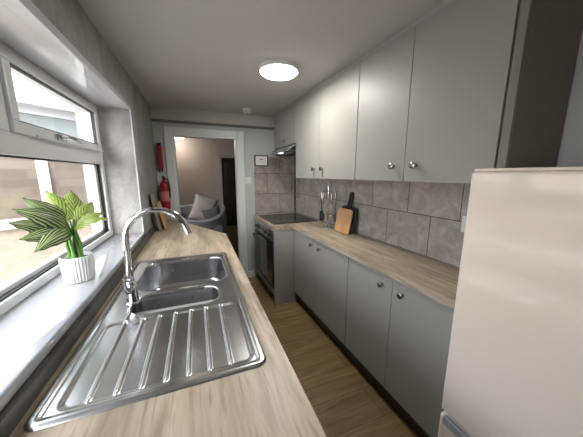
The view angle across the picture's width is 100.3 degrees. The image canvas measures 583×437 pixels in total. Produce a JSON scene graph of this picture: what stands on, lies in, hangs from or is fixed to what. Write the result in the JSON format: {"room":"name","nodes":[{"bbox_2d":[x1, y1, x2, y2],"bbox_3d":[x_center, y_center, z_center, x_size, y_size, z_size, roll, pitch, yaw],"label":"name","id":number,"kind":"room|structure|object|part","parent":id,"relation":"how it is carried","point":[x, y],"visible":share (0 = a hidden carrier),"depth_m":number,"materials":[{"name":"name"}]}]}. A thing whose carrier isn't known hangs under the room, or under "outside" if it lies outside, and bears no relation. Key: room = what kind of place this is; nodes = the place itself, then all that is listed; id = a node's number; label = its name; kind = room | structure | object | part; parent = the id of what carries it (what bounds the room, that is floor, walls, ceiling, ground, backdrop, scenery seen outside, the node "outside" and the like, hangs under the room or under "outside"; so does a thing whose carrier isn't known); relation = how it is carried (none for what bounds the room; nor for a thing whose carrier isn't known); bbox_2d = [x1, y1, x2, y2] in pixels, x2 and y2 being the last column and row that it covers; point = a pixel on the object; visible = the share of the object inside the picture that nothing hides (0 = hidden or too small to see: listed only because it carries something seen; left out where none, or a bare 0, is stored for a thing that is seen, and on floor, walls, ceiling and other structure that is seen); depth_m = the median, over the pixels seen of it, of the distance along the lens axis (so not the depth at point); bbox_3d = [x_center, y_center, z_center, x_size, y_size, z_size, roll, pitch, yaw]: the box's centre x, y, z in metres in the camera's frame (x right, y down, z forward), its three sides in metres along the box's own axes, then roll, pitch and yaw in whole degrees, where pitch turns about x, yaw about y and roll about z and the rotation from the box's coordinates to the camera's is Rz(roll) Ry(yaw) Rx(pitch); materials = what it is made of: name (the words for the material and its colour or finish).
{"room":"kitchen","nodes":[
{"label":"kitchen","id":0,"kind":"room"},
{"bbox_2d":[31,0,158,234],"bbox_3d":[-0.817,0.214,0.645,0.305,2.005,4.300,-4,11,-21],"label":"wall","id":1,"kind":"structure","parent":0,"point":[69,17],"depth_m":1.66,"materials":[{"name":"grey paint"}]},
{"bbox_2d":[0,2,119,107],"bbox_3d":[-0.763,-0.537,0.485,0.208,0.012,2.460,-4,11,-21],"label":"trim","id":2,"kind":"structure","parent":1,"relation":"attached to","point":[15,34],"depth_m":0.92,"materials":[{"name":"white plastic"}]},
{"bbox_2d":[0,0,130,109],"bbox_3d":[-0.676,-0.549,0.513,0.051,0.034,2.512,-4,11,-21],"label":"trim","id":3,"kind":"structure","parent":1,"relation":"attached to","point":[26,11],"depth_m":0.82,"materials":[{"name":"white paint"}]},
{"bbox_2d":[0,42,144,411],"bbox_3d":[-0.773,-0.092,0.563,0.268,0.891,2.460,-4,11,-21],"label":"window","id":4,"kind":"structure","parent":1,"relation":"in","point":[37,308],"depth_m":0.88,"materials":[{"name":"white plastic"}]},
{"bbox_3d":[-1.127,-0.499,1.183,0.067,0.274,0.840,-4,11,-21],"label":"sash","id":5,"kind":"part","parent":4,"relation":"part of","materials":[{"name":"white plastic"}]},
{"bbox_3d":[-0.865,-0.101,0.525,0.070,0.861,2.460,-4,11,-21],"label":"frame","id":6,"kind":"part","parent":4,"relation":"part of","materials":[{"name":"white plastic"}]},
{"bbox_2d":[7,190,108,283],"bbox_3d":[-0.870,0.070,0.982,0.249,0.360,0.316,-4,11,-21],"label":"potted plant","id":7,"kind":"object","parent":4,"relation":"on","point":[46,224],"visible":1,"depth_m":0.95,"materials":[{"name":"green plant"}]},
{"bbox_3d":[-0.865,0.199,0.988,0.109,0.106,0.109,-4,11,-21],"label":"pot","id":8,"kind":"part","parent":7,"relation":"part of","materials":[{"name":"white ceramic"}]},
{"bbox_3d":[-1.039,-0.370,1.141,0.051,0.032,0.146,-4,11,-21],"label":"handle","id":9,"kind":"part","parent":4,"relation":"part of","materials":[{"name":"silver metal"}]},
{"bbox_3d":[-0.745,0.329,0.651,0.208,0.030,2.460,-4,11,-21],"label":"sill","id":10,"kind":"part","parent":4,"relation":"part of","materials":[{"name":"grey"}]},
{"bbox_2d":[0,227,154,436],"bbox_3d":[-0.711,0.329,0.855,0.026,0.042,2.810,-4,11,-21],"label":"trim","id":11,"kind":"structure","parent":1,"relation":"attached to","point":[19,404],"depth_m":0.63,"materials":[{"name":"grey"}]},
{"bbox_3d":[-1.196,-0.315,1.694,0.198,0.861,0.004,-4,11,-21],"label":"reveal panel","id":12,"kind":"part","parent":1,"relation":"part of","materials":[{"name":"paint"}]},
{"bbox_2d":[129,110,144,231],"bbox_3d":[-1.105,-0.321,1.741,0.012,0.857,0.026,-4,11,-21],"label":"trim","id":13,"kind":"structure","parent":1,"relation":"attached to","point":[130,112],"depth_m":1.72,"materials":[{"name":"white plastic"}]},
{"bbox_2d":[159,176,170,208],"bbox_3d":[-1.347,-0.274,2.579,0.095,0.346,0.196,-8,13,-36],"label":"fire extinguisher","id":14,"kind":"object","parent":1,"relation":"attached to","point":[165,193],"visible":0.94,"depth_m":2.52,"materials":[{"name":"red metal"}]},
{"bbox_2d":[175,138,233,204],"bbox_3d":[-1.550,-0.939,6.248,3.150,2.260,0.100,-4,11,-21],"label":"wall","id":15,"kind":"structure","parent":0,"point":[197,159],"depth_m":5.89,"materials":[{"name":"beige paint"}]},
{"bbox_2d":[218,155,236,225],"bbox_3d":[-1.368,-0.700,6.250,0.900,1.790,0.108,-4,11,-21],"label":"door","id":16,"kind":"structure","parent":15,"relation":"in","point":[226,163],"depth_m":6.14,"materials":[{"name":"black paint"}]},
{"bbox_3d":[-1.770,-0.681,6.141,0.070,1.790,0.025,-4,11,-21],"label":"architrave","id":17,"kind":"part","parent":16,"relation":"part of","materials":[{"name":"beige paint"}]},
{"bbox_3d":[-1.382,-1.553,6.133,0.900,0.070,0.025,-4,11,-21],"label":"architrave","id":18,"kind":"part","parent":16,"relation":"part of","materials":[{"name":"beige paint"}]},
{"bbox_2d":[152,122,294,275],"bbox_3d":[-0.328,-0.368,3.128,3.150,2.260,0.118,-4,11,-21],"label":"wall","id":19,"kind":"structure","parent":0,"point":[271,190],"depth_m":3.04,"materials":[{"name":"grey paint"}]},
{"bbox_2d":[156,143,163,171],"bbox_3d":[-1.393,-0.647,2.579,0.052,0.297,0.045,-4,11,-21],"label":"blanket","id":20,"kind":"object","parent":19,"relation":"attached to","point":[158,147],"visible":1,"depth_m":2.56,"materials":[{"name":"red plastic"}]},
{"bbox_2d":[163,126,247,276],"bbox_3d":[-0.977,-0.107,2.917,0.841,1.820,0.137,-4,11,-21],"label":"door frame","id":21,"kind":"structure","parent":19,"relation":"in","point":[170,133],"depth_m":2.80,"materials":[{"name":"white"}]},
{"bbox_3d":[-1.312,-0.073,2.729,0.078,1.820,0.022,-4,11,-21],"label":"architrave","id":22,"kind":"part","parent":21,"relation":"part of","materials":[{"name":"white"}]},
{"bbox_3d":[-0.955,-0.958,2.707,0.685,0.070,0.022,-4,11,-21],"label":"architrave","id":23,"kind":"part","parent":21,"relation":"part of","materials":[{"name":"white"}]},
{"bbox_3d":[-0.600,-0.121,2.999,0.078,1.820,0.022,-4,11,-21],"label":"architrave","id":24,"kind":"part","parent":21,"relation":"part of","materials":[{"name":"white wood"}]},
{"bbox_2d":[150,106,273,126],"bbox_3d":[-0.673,-1.133,2.779,1.645,0.120,0.035,-4,11,-21],"label":"trim","id":25,"kind":"structure","parent":19,"relation":"attached to","point":[166,113],"depth_m":2.67,"materials":[{"name":"grey paint"}]},
{"bbox_2d":[151,118,273,129],"bbox_3d":[-0.671,-1.062,2.787,1.645,0.023,0.045,-4,11,-21],"label":"trim","id":26,"kind":"structure","parent":19,"relation":"attached to","point":[152,120],"depth_m":2.68,"materials":[{"name":"grey"}]},
{"bbox_2d":[245,177,251,183],"bbox_3d":[-0.528,-0.466,2.969,0.085,0.085,0.013,-4,11,-21],"label":"light switch","id":27,"kind":"object","parent":19,"relation":"attached to","point":[248,180],"visible":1,"depth_m":2.97,"materials":[{"name":"white plastic"}]},
{"bbox_2d":[248,270,255,277],"bbox_3d":[-0.516,0.726,3.189,0.107,0.085,0.018,-4,11,-21],"label":"baseboard","id":28,"kind":"structure","parent":19,"relation":"attached to","point":[250,273],"depth_m":3.18,"materials":[{"name":"white"}]},
{"bbox_2d":[254,155,267,165],"bbox_3d":[-0.368,-0.707,2.978,0.170,0.132,0.016,-4,11,-21],"label":"picture frame","id":29,"kind":"object","parent":19,"relation":"attached to","point":[259,160],"visible":1,"depth_m":2.98,"materials":[{"name":"black plastic"}]},
{"bbox_2d":[256,156,266,164],"bbox_3d":[-0.369,-0.707,2.981,0.146,0.108,0.003,-4,11,-21],"label":"print","id":30,"kind":"object","parent":29,"relation":"attached to","point":[260,160],"depth_m":2.98,"materials":[{"name":"grey paper"}]},
{"bbox_2d":[254,157,294,275],"bbox_3d":[-0.198,-0.012,3.184,0.558,1.540,0.008,-4,11,-21],"label":"tile backsplash","id":31,"kind":"structure","parent":19,"relation":"attached to","point":[274,183],"depth_m":3.10,"materials":[{"name":"tile"}]},
{"bbox_2d":[78,0,446,116],"bbox_3d":[0.090,-0.874,0.807,2.650,0.080,4.510,-4,11,-21],"label":"ceiling","id":32,"kind":"structure","parent":0,"point":[203,55],"depth_m":1.24,"materials":[{"name":"grey paint"}]},
{"bbox_2d":[242,108,252,113],"bbox_3d":[-0.464,-1.133,2.574,0.110,0.047,0.110,-4,11,-21],"label":"smoke detector","id":33,"kind":"object","parent":32,"relation":"attached to","point":[245,110],"visible":1,"depth_m":2.54,"materials":[{"name":"white plastic"}]},
{"bbox_2d":[259,59,298,80],"bbox_3d":[-0.082,-0.955,1.585,0.262,0.041,0.262,-4,11,-21],"label":"ceiling light","id":34,"kind":"object","parent":32,"relation":"attached to","point":[274,69],"visible":1,"depth_m":1.52,"materials":[{"name":"white plastic"}]},
{"bbox_2d":[227,225,418,436],"bbox_3d":[-0.248,0.869,2.786,3.200,0.050,7.800,-4,11,-21],"label":"floor","id":35,"kind":"structure","parent":0,"point":[345,403],"depth_m":1.61,"materials":[{"name":"laminate"}]},
{"bbox_2d":[135,299,214,313],"bbox_3d":[-0.631,0.669,1.531,0.584,0.792,1.000,-4,11,-21],"label":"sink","id":36,"kind":"object","parent":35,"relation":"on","point":[214,299],"visible":0.02,"depth_m":1.00,"materials":[{"name":"grey metal"}]},
{"bbox_2d":[145,302,207,313],"bbox_3d":[-0.272,0.837,0.613,0.584,0.792,1.000,-4,11,-21],"label":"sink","id":37,"kind":"object","parent":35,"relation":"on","point":[207,302],"visible":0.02,"depth_m":0.99,"materials":[{"name":"grey metal"}]},
{"bbox_2d":[180,204,226,234],"bbox_3d":[-1.639,0.160,4.404,0.910,0.760,0.901,-4,11,-21],"label":"armchair","id":38,"kind":"object","parent":35,"relation":"on","point":[218,223],"visible":0.28,"depth_m":4.20,"materials":[{"name":"grey fabric"}]},
{"bbox_2d":[188,194,218,219],"bbox_3d":[-1.593,-0.169,4.422,0.549,0.567,0.215,-4,11,-21],"label":"cushion","id":39,"kind":"object","parent":38,"relation":"on","point":[200,203],"visible":0.7,"depth_m":4.34,"materials":[{"name":"beige fabric"}]},
{"bbox_2d":[201,206,219,219],"bbox_3d":[-1.399,-0.045,4.303,0.348,0.326,0.151,-4,11,-21],"label":"cushion","id":40,"kind":"object","parent":38,"relation":"on","point":[210,213],"visible":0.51,"depth_m":4.25,"materials":[{"name":"grey fabric"}]},
{"bbox_3d":[-1.619,0.238,4.366,0.720,0.300,0.700,-4,11,-21],"label":"seat","id":41,"kind":"part","parent":38,"relation":"part of","materials":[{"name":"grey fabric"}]},
{"bbox_2d":[256,229,297,304],"bbox_3d":[-0.054,0.427,2.865,0.560,0.792,0.718,-4,11,-23],"label":"housing","id":42,"kind":"object","parent":35,"relation":"on","point":[283,292],"visible":0.38,"depth_m":2.48,"materials":[{"name":"grey laminate"}]},
{"bbox_2d":[252,220,273,288],"bbox_3d":[-0.105,0.354,2.840,0.566,0.623,0.648,-4,11,-23],"label":"oven","id":43,"kind":"object","parent":42,"relation":"in","point":[264,237],"visible":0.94,"depth_m":2.66,"materials":[{"name":"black metal"}]},
{"bbox_3d":[-0.308,0.118,2.708,0.022,0.111,0.648,-4,11,-23],"label":"control panel","id":44,"kind":"part","parent":43,"relation":"part of","materials":[{"name":"silver metal"}]},
{"bbox_3d":[-0.307,0.704,2.814,0.018,0.053,0.696,-4,11,-23],"label":"filler panel","id":45,"kind":"part","parent":42,"relation":"part of","materials":[{"name":"grey laminate"}]},
{"bbox_3d":[0.084,0.485,2.549,0.560,0.792,0.018,-4,11,-23],"label":"panel","id":46,"kind":"part","parent":42,"relation":"part of","materials":[{"name":"grey laminate"}]},
{"bbox_2d":[295,230,348,356],"bbox_3d":[0.354,0.555,2.163,0.380,0.792,0.880,-4,11,-23],"label":"base cabinet","id":47,"kind":"object","parent":35,"relation":"on","point":[321,271],"visible":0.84,"depth_m":1.98,"materials":[{"name":"grey wood"}]},
{"bbox_3d":[0.127,0.473,2.293,0.017,0.670,0.435,-4,11,-23],"label":"door","id":48,"kind":"part","parent":47,"relation":"part of","materials":[{"name":"grey laminate"}]},
{"bbox_3d":[0.302,0.546,1.896,0.017,0.670,0.438,-4,11,-23],"label":"door","id":49,"kind":"part","parent":47,"relation":"part of","materials":[{"name":"grey laminate"}]},
{"bbox_2d":[345,257,453,436],"bbox_3d":[0.683,0.693,1.415,0.380,0.792,0.772,-4,11,-23],"label":"base cabinet","id":50,"kind":"object","parent":35,"relation":"on","point":[397,336],"visible":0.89,"depth_m":1.28,"materials":[{"name":"grey wood"}]},
{"bbox_2d":[253,212,458,309],"bbox_3d":[0.278,0.161,2.014,0.584,0.038,2.440,-4,11,-23],"label":"countertop","id":51,"kind":"structure","parent":50,"relation":"on","point":[438,281],"depth_m":1.44,"materials":[{"name":"brown wood"}]},
{"bbox_2d":[258,213,316,224],"bbox_3d":[-0.063,-0.007,2.800,0.500,0.007,0.585,-4,11,-23],"label":"cooktop","id":52,"kind":"object","parent":51,"relation":"in","point":[285,218],"visible":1,"depth_m":2.75,"materials":[{"name":"black glass"}]},
{"bbox_2d":[322,184,334,228],"bbox_3d":[0.343,-0.116,2.289,0.140,0.408,0.117,3,11,16],"label":"stand","id":53,"kind":"object","parent":51,"relation":"on","point":[327,226],"visible":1,"depth_m":2.29,"materials":[{"name":"silver metal"}]},
{"bbox_2d":[319,191,321,220],"bbox_3d":[0.286,-0.120,2.329,0.019,0.276,0.068,7,12,32],"label":"slotted turner","id":54,"kind":"object","parent":53,"relation":"hanging from","point":[321,191],"visible":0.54,"depth_m":2.32,"materials":[{"name":"silver metal"}]},
{"bbox_2d":[321,192,324,220],"bbox_3d":[0.291,-0.110,2.248,0.019,0.267,0.051,-8,13,-38],"label":"serving spoon","id":55,"kind":"object","parent":53,"relation":"hanging from","point":[322,213],"visible":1,"depth_m":2.25,"materials":[{"name":"silver metal"}]},
{"bbox_2d":[328,192,334,216],"bbox_3d":[0.367,-0.125,2.217,0.062,0.227,0.062,-3,11,-17],"label":"ladle","id":56,"kind":"object","parent":53,"relation":"hanging from","point":[331,214],"visible":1,"depth_m":2.21,"materials":[{"name":"silver metal"}]},
{"bbox_2d":[334,192,336,221],"bbox_3d":[0.413,-0.112,2.296,0.019,0.281,0.068,0,10,-3],"label":"spatula","id":57,"kind":"object","parent":53,"relation":"hanging from","point":[335,192],"visible":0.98,"depth_m":2.28,"materials":[{"name":"silver metal"}]},
{"bbox_2d":[335,208,352,233],"bbox_3d":[0.449,0.018,2.102,0.052,0.206,0.198,-4,11,-23],"label":"chopping board","id":58,"kind":"object","parent":51,"relation":"on","point":[344,216],"visible":1,"depth_m":2.09,"materials":[{"name":"brown wood"}]},
{"bbox_2d":[341,192,357,233],"bbox_3d":[0.495,-0.057,2.114,0.075,0.349,0.225,-4,11,-23],"label":"chopping board","id":59,"kind":"object","parent":51,"relation":"on","point":[351,196],"visible":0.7,"depth_m":2.05,"materials":[{"name":"black wood"}]},
{"bbox_3d":[0.467,0.615,1.521,0.017,0.670,0.380,-4,11,-23],"label":"door","id":60,"kind":"part","parent":50,"relation":"part of","materials":[{"name":"grey laminate"}]},
{"bbox_3d":[0.550,0.389,1.226,0.030,0.031,0.031,-4,11,-23],"label":"knob","id":61,"kind":"part","parent":50,"relation":"part of","materials":[{"name":"silver metal"}]},
{"bbox_3d":[0.620,0.678,1.173,0.017,0.670,0.385,-4,11,-23],"label":"door","id":62,"kind":"part","parent":50,"relation":"part of","materials":[{"name":"grey laminate"}]},
{"bbox_2d":[438,166,582,436],"bbox_3d":[0.866,0.555,0.625,0.602,1.346,0.575,-4,11,-23],"label":"freezer","id":63,"kind":"object","parent":35,"relation":"on","point":[514,368],"visible":1,"depth_m":0.57,"materials":[{"name":"beige metal"}]},
{"bbox_3d":[0.616,0.927,0.583,0.055,0.528,0.575,-4,11,-23],"label":"freezer door","id":64,"kind":"part","parent":63,"relation":"part of","materials":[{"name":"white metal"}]},
{"bbox_3d":[0.625,-0.084,0.402,0.048,0.008,0.575,-4,11,-23],"label":"panel","id":65,"kind":"part","parent":63,"relation":"part of","materials":[{"name":"white metal"}]},
{"bbox_2d":[296,30,582,267],"bbox_3d":[1.010,0.075,1.423,0.308,2.005,4.550,-4,11,-23],"label":"wall","id":66,"kind":"structure","parent":0,"point":[424,219],"depth_m":1.53,"materials":[{"name":"grey tile"}]},
{"bbox_2d":[267,143,295,156],"bbox_3d":[0.030,-0.734,2.631,0.425,0.083,0.600,-4,11,-23],"label":"hood","id":67,"kind":"object","parent":66,"relation":"attached to","point":[290,150],"visible":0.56,"depth_m":2.53,"materials":[{"name":"silver metal"}]},
{"bbox_3d":[-0.157,-0.691,2.556,0.016,0.018,0.600,-4,11,-23],"label":"visor rail","id":68,"kind":"part","parent":67,"relation":"part of","materials":[{"name":"silver metal"}]},
{"bbox_2d":[274,102,295,148],"bbox_3d":[0.060,-0.956,2.603,0.364,0.363,0.600,-4,11,-23],"label":"upper cabinet","id":69,"kind":"object","parent":66,"relation":"attached to","point":[284,121],"visible":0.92,"depth_m":2.50,"materials":[{"name":"grey"}]},
{"bbox_3d":[-0.132,-0.969,2.682,0.017,0.360,0.297,-4,11,-23],"label":"door","id":70,"kind":"part","parent":69,"relation":"part of","materials":[{"name":"grey laminate"}]},
{"bbox_3d":[-0.013,-0.920,2.412,0.017,0.360,0.297,-4,11,-23],"label":"door","id":71,"kind":"part","parent":69,"relation":"part of","materials":[{"name":"grey laminate"}]},
{"bbox_2d":[296,61,360,179],"bbox_3d":[0.360,-0.670,1.949,0.364,0.690,0.906,-4,11,-23],"label":"upper cabinet","id":72,"kind":"object","parent":66,"relation":"attached to","point":[326,117],"visible":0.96,"depth_m":1.76,"materials":[{"name":"grey"}]},
{"bbox_3d":[0.136,-0.697,2.101,0.017,0.687,0.441,-4,11,-23],"label":"door","id":73,"kind":"part","parent":72,"relation":"part of","materials":[{"name":"grey laminate"}]},
{"bbox_3d":[0.316,-0.622,1.693,0.017,0.687,0.458,-4,11,-23],"label":"door","id":74,"kind":"part","parent":72,"relation":"part of","materials":[{"name":"grey laminate"}]},
{"bbox_2d":[275,0,452,114],"bbox_3d":[0.410,-1.007,1.819,0.323,0.017,2.260,-4,11,-23],"label":"cabinet filler","id":75,"kind":"object","parent":72,"relation":"on","point":[445,3],"visible":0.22,"depth_m":1.26,"materials":[{"name":"grey"}]},
{"bbox_2d":[296,178,470,267],"bbox_3d":[0.592,-0.196,1.970,0.008,0.940,2.660,-4,11,-23],"label":"tile backsplash","id":76,"kind":"structure","parent":66,"relation":"attached to","point":[424,219],"depth_m":1.63,"materials":[{"name":"tile"}]},
{"bbox_2d":[461,216,465,231],"bbox_3d":[0.922,0.040,1.211,0.012,0.086,0.146,-4,11,-23],"label":"wall socket","id":77,"kind":"object","parent":66,"relation":"attached to","point":[463,217],"visible":0.1,"depth_m":1.27,"materials":[{"name":"white plastic"}]},
{"bbox_2d":[355,0,582,183],"bbox_3d":[0.699,-0.537,1.177,0.364,0.709,0.796,-4,11,-23],"label":"upper cabinet","id":78,"kind":"object","parent":66,"relation":"attached to","point":[473,84],"visible":0.92,"depth_m":0.90,"materials":[{"name":"grey"}]},
{"bbox_3d":[0.483,-0.552,1.312,0.017,0.687,0.372,-4,11,-23],"label":"door","id":79,"kind":"part","parent":78,"relation":"part of","materials":[{"name":"grey laminate"}]},
{"bbox_3d":[0.510,-0.266,1.240,0.030,0.031,0.031,-4,11,-23],"label":"knob","id":80,"kind":"part","parent":78,"relation":"part of","materials":[{"name":"silver metal"}]},
{"bbox_3d":[0.562,-0.245,1.123,0.030,0.031,0.031,-4,11,-23],"label":"knob","id":81,"kind":"part","parent":78,"relation":"part of","materials":[{"name":"silver metal"}]},
{"bbox_3d":[0.634,-0.489,0.969,0.017,0.687,0.382,-4,11,-23],"label":"door","id":82,"kind":"part","parent":78,"relation":"part of","materials":[{"name":"grey laminate"}]},
{"bbox_3d":[0.866,-0.476,0.840,0.329,0.708,0.034,-4,11,-23],"label":"panel","id":83,"kind":"part","parent":78,"relation":"part of","materials":[{"name":"brown"}]},
{"label":"outside","id":84,"kind":"structure","parent":0,"visible":0},
{"bbox_3d":[-5.248,1.475,0.393,8.299,0.300,14.000,-4,11,-21],"label":"ground","id":85,"kind":"structure","parent":84,"visible":0},
{"bbox_2d":[0,73,92,284],"bbox_3d":[-5.610,-0.974,1.611,3.340,4.080,7.080,6,12,27],"label":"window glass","id":86,"kind":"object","parent":85,"relation":"on","point":[19,178],"visible":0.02,"depth_m":3.01,"materials":[{"name":"beige painted render"},{"name":"weathered brick"}]},
{"bbox_3d":[-4.329,-0.761,0.959,0.020,0.300,7.080,6,12,27],"label":"pane","id":87,"kind":"part","parent":86,"relation":"part of","materials":[{"name":"grey"}]},
{"bbox_3d":[0.088,1.005,-0.305,0.584,0.792,1.000,-4,11,-21],"label":"base cabinet","id":88,"kind":"object","parent":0,"visible":0},
{"bbox_2d":[9,220,326,436],"bbox_3d":[-0.437,0.352,0.958,0.590,0.038,3.955,-4,11,-21],"label":"countertop","id":89,"kind":"structure","parent":88,"relation":"on","point":[269,399],"depth_m":0.54,"materials":[{"name":"brown wood"}]},
{"bbox_2d":[23,252,265,431],"bbox_3d":[-0.479,0.394,1.038,0.506,0.166,1.014,-4,11,-21],"label":"sink","id":90,"kind":"object","parent":89,"relation":"in","point":[125,357],"visible":0.94,"depth_m":0.73,"materials":[{"name":"silver metal"}]},
{"bbox_3d":[-0.463,0.383,1.003,0.330,0.119,0.178,-4,11,-21],"label":"bowl","id":91,"kind":"part","parent":90,"relation":"part of","materials":[{"name":"silver metal"}]},
{"bbox_3d":[-0.557,0.351,1.288,0.405,0.159,0.385,-4,11,-21],"label":"bowl","id":92,"kind":"part","parent":90,"relation":"part of","materials":[{"name":"silver metal"}]},
{"bbox_2d":[122,207,191,305],"bbox_3d":[-0.518,0.143,0.940,0.256,0.374,0.093,-4,11,-21],"label":"mixer tap","id":93,"kind":"object","parent":89,"relation":"on","point":[130,284],"visible":1,"depth_m":0.92,"materials":[{"name":"silver metal"}]},
{"bbox_3d":[-0.606,0.250,0.901,0.025,0.075,0.050,-4,11,-21],"label":"lever","id":94,"kind":"part","parent":93,"relation":"part of","materials":[{"name":"silver metal"}]},
{"bbox_2d":[125,278,140,305],"bbox_3d":[-0.621,0.281,0.947,0.052,0.100,0.052,-4,11,-21],"label":"tap","id":95,"kind":"object","parent":93,"relation":"on","point":[132,297],"depth_m":0.93,"materials":[{"name":"silver metal"}]},
{"bbox_2d":[150,191,163,230],"bbox_3d":[-1.216,-0.070,2.202,0.061,0.339,0.200,-4,11,-21],"label":"chopping board","id":96,"kind":"object","parent":89,"relation":"on","point":[152,194],"visible":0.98,"depth_m":2.15,"materials":[{"name":"brown wood"}]},
{"bbox_2d":[156,201,167,229],"bbox_3d":[-1.191,-0.031,2.251,0.066,0.248,0.170,-4,11,-21],"label":"chopping board","id":97,"kind":"object","parent":89,"relation":"on","point":[163,217],"visible":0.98,"depth_m":2.21,"materials":[{"name":"brown wood"}]}
]}

